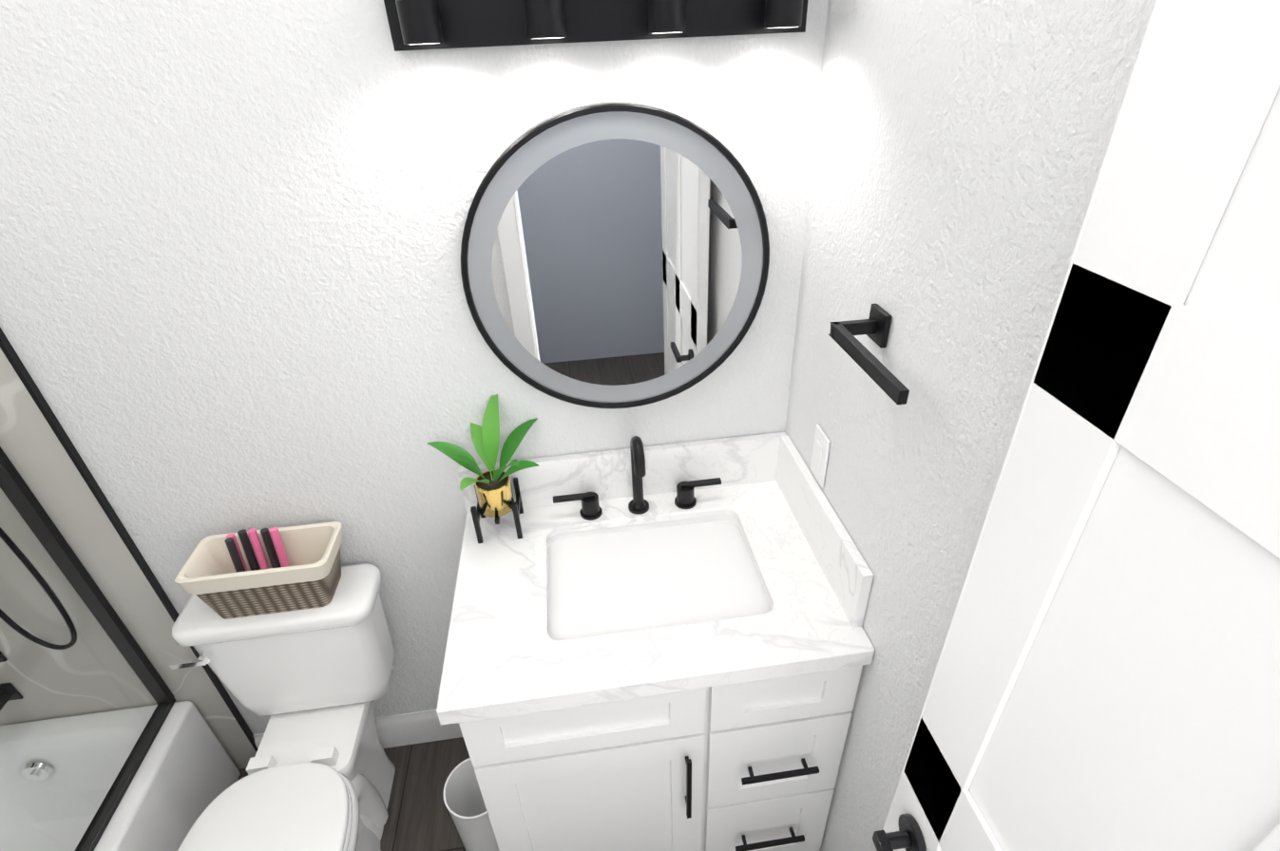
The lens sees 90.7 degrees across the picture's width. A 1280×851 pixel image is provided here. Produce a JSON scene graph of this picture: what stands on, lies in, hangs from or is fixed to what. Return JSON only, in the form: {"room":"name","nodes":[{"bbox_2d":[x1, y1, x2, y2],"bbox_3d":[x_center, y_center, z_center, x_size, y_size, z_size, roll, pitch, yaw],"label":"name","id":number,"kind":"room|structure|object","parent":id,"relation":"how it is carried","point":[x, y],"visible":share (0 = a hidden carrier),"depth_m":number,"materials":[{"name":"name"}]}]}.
{"room":"bathroom","nodes":[
{"label":"bathroom","id":0,"kind":"room"},
{"bbox_2d":[236,737,469,850],"bbox_3d":[-0.409,1.746,0.914,3.009,0.050,2.950,-6,32,-5],"label":"floor","id":1,"kind":"structure","parent":0,"point":[419,818],"depth_m":1.89,"materials":[{"name":"brown wood"}]},
{"bbox_2d":[0,701,239,850],"bbox_3d":[-1.515,1.361,1.216,0.721,0.363,1.521,-6,32,-5],"label":"bathtub","id":2,"kind":"object","parent":1,"relation":"on","point":[186,774],"visible":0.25,"depth_m":1.74,"materials":[{"name":"white ceramic"}]},
{"bbox_2d":[0,446,175,850],"bbox_3d":[-1.255,0.509,0.729,0.056,1.576,1.516,-6,32,-5],"label":"shower door","id":3,"kind":"structure","parent":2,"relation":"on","point":[14,487],"depth_m":1.51,"materials":[{"name":"clear glass"}]},
{"bbox_2d":[169,563,395,850],"bbox_3d":[-0.820,0.906,1.478,0.457,0.802,0.773,-6,32,-5],"label":"toilet","id":4,"kind":"object","parent":1,"relation":"on","point":[315,683],"visible":0.98,"depth_m":1.52,"materials":[{"name":"white ceramic"}]},
{"bbox_2d":[174,521,342,618],"bbox_3d":[-0.862,0.333,1.473,0.320,0.172,0.154,-6,32,-5],"label":"basket","id":5,"kind":"object","parent":4,"relation":"on","point":[248,573],"visible":1,"depth_m":1.46,"materials":[{"name":"wicker"}]},
{"bbox_2d":[443,758,499,850],"bbox_3d":[-0.424,1.052,1.718,0.164,0.266,0.164,-6,32,-5],"label":"trash bin","id":6,"kind":"object","parent":1,"relation":"on","point":[464,802],"visible":0.56,"depth_m":1.68,"materials":[{"name":"white plastic"}]},
{"bbox_2d":[436,432,874,850],"bbox_3d":[0.020,0.650,1.587,0.811,1.055,0.574,-6,32,-5],"label":"bathroom vanity","id":7,"kind":"object","parent":1,"relation":"on","point":[664,673],"visible":1,"depth_m":1.35,"materials":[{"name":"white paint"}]},
{"bbox_2d":[427,393,538,543],"bbox_3d":[-0.351,0.103,1.446,0.253,0.326,0.262,-6,32,-5],"label":"plant","id":8,"kind":"object","parent":7,"relation":"on","point":[494,493],"visible":1,"depth_m":1.45,"materials":[{"name":"green plant"}]},
{"bbox_2d":[553,436,721,520],"bbox_3d":[-0.004,0.123,1.483,0.412,0.227,0.112,-6,32,-5],"label":"faucet","id":9,"kind":"object","parent":7,"relation":"on","point":[638,505],"visible":1,"depth_m":1.53,"materials":[{"name":"black metal"}]},
{"bbox_2d":[0,0,828,734],"bbox_3d":[-0.841,-0.039,1.429,2.609,2.453,0.100,-6,32,-5],"label":"wall","id":10,"kind":"structure","parent":0,"point":[232,296],"depth_m":1.22,"materials":[{"name":"white paint"}]},
{"bbox_2d":[0,347,256,768],"bbox_3d":[-1.622,0.071,1.309,0.793,2.453,0.012,-6,32,-5],"label":"wall tile","id":11,"kind":"structure","parent":10,"relation":"attached to","point":[36,454],"depth_m":1.58,"materials":[{"name":"tile"}]},
{"bbox_2d":[0,651,7,662],"bbox_3d":[-1.699,0.547,1.548,0.138,0.190,0.062,-6,32,-5],"label":"shower valve","id":12,"kind":"object","parent":11,"relation":"attached to","point":[4,659],"depth_m":1.62,"materials":[{"name":"black metal"}]},
{"bbox_2d":[0,683,23,710],"bbox_3d":[-1.699,0.758,1.613,0.090,0.065,0.175,-6,32,-5],"label":"tub spout","id":13,"kind":"object","parent":11,"relation":"attached to","point":[9,691],"depth_m":1.68,"materials":[{"name":"black metal"}]},
{"bbox_2d":[0,527,76,649],"bbox_3d":[-1.503,0.201,1.311,0.198,0.934,0.150,-6,32,-5],"label":"shower","id":14,"kind":"object","parent":11,"relation":"attached to","point":[45,585],"depth_m":1.52,"materials":[{"name":"black metal"}]},
{"bbox_2d":[0,327,258,751],"bbox_3d":[-1.224,0.032,1.345,0.009,2.453,0.015,-6,32,-5],"label":"trim","id":15,"kind":"structure","parent":10,"relation":"attached to","point":[30,386],"depth_m":1.43,"materials":[{"name":"black metal"}]},
{"bbox_2d":[252,709,462,748],"bbox_3d":[-0.779,0.967,1.997,0.801,0.142,0.014,-6,32,-5],"label":"baseboard","id":16,"kind":"structure","parent":10,"relation":"attached to","point":[409,729],"depth_m":1.98,"materials":[{"name":"white wood"}]},
{"bbox_2d":[383,0,808,51],"bbox_3d":[-0.058,-0.720,0.997,0.700,0.194,0.112,-6,32,-5],"label":"sconce","id":17,"kind":"object","parent":10,"relation":"attached to","point":[416,25],"visible":1,"depth_m":1.04,"materials":[{"name":"black metal"}]},
{"bbox_2d":[460,101,769,408],"bbox_3d":[-0.043,-0.313,1.294,0.624,0.624,0.041,-6,32,-5],"label":"mirror","id":18,"kind":"object","parent":10,"relation":"attached to","point":[615,255],"visible":0.94,"depth_m":1.26,"materials":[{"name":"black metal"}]},
{"bbox_2d":[784,0,1156,850],"bbox_3d":[0.510,0.267,0.849,0.100,2.453,1.550,-6,32,-5],"label":"wall","id":19,"kind":"structure","parent":0,"point":[960,150],"depth_m":0.91,"materials":[{"name":"white paint"}]},
{"bbox_2d":[810,424,830,487],"bbox_3d":[0.386,0.066,1.361,0.008,0.120,0.070,-6,32,-5],"label":"light switch","id":20,"kind":"object","parent":19,"relation":"attached to","point":[820,453],"visible":1,"depth_m":1.35,"materials":[{"name":"white plastic"}]},
{"bbox_2d":[828,304,909,404],"bbox_3d":[0.367,-0.107,0.948,0.086,0.056,0.257,-6,32,-5],"label":"towel bar","id":21,"kind":"object","parent":19,"relation":"attached to","point":[874,327],"visible":0.96,"depth_m":0.98,"materials":[{"name":"black metal"}]},
{"bbox_3d":[0.237,-0.154,-0.436,0.789,0.353,0.100,-6,32,-5],"label":"wall","id":22,"kind":"structure","parent":0,"visible":0},
{"bbox_2d":[872,0,1279,850],"bbox_3d":[0.434,0.640,0.596,0.099,2.076,0.750,-6,32,-5],"label":"door","id":23,"kind":"structure","parent":22,"relation":"in","point":[1106,677],"depth_m":0.49,"materials":[{"name":"white"}]}
]}

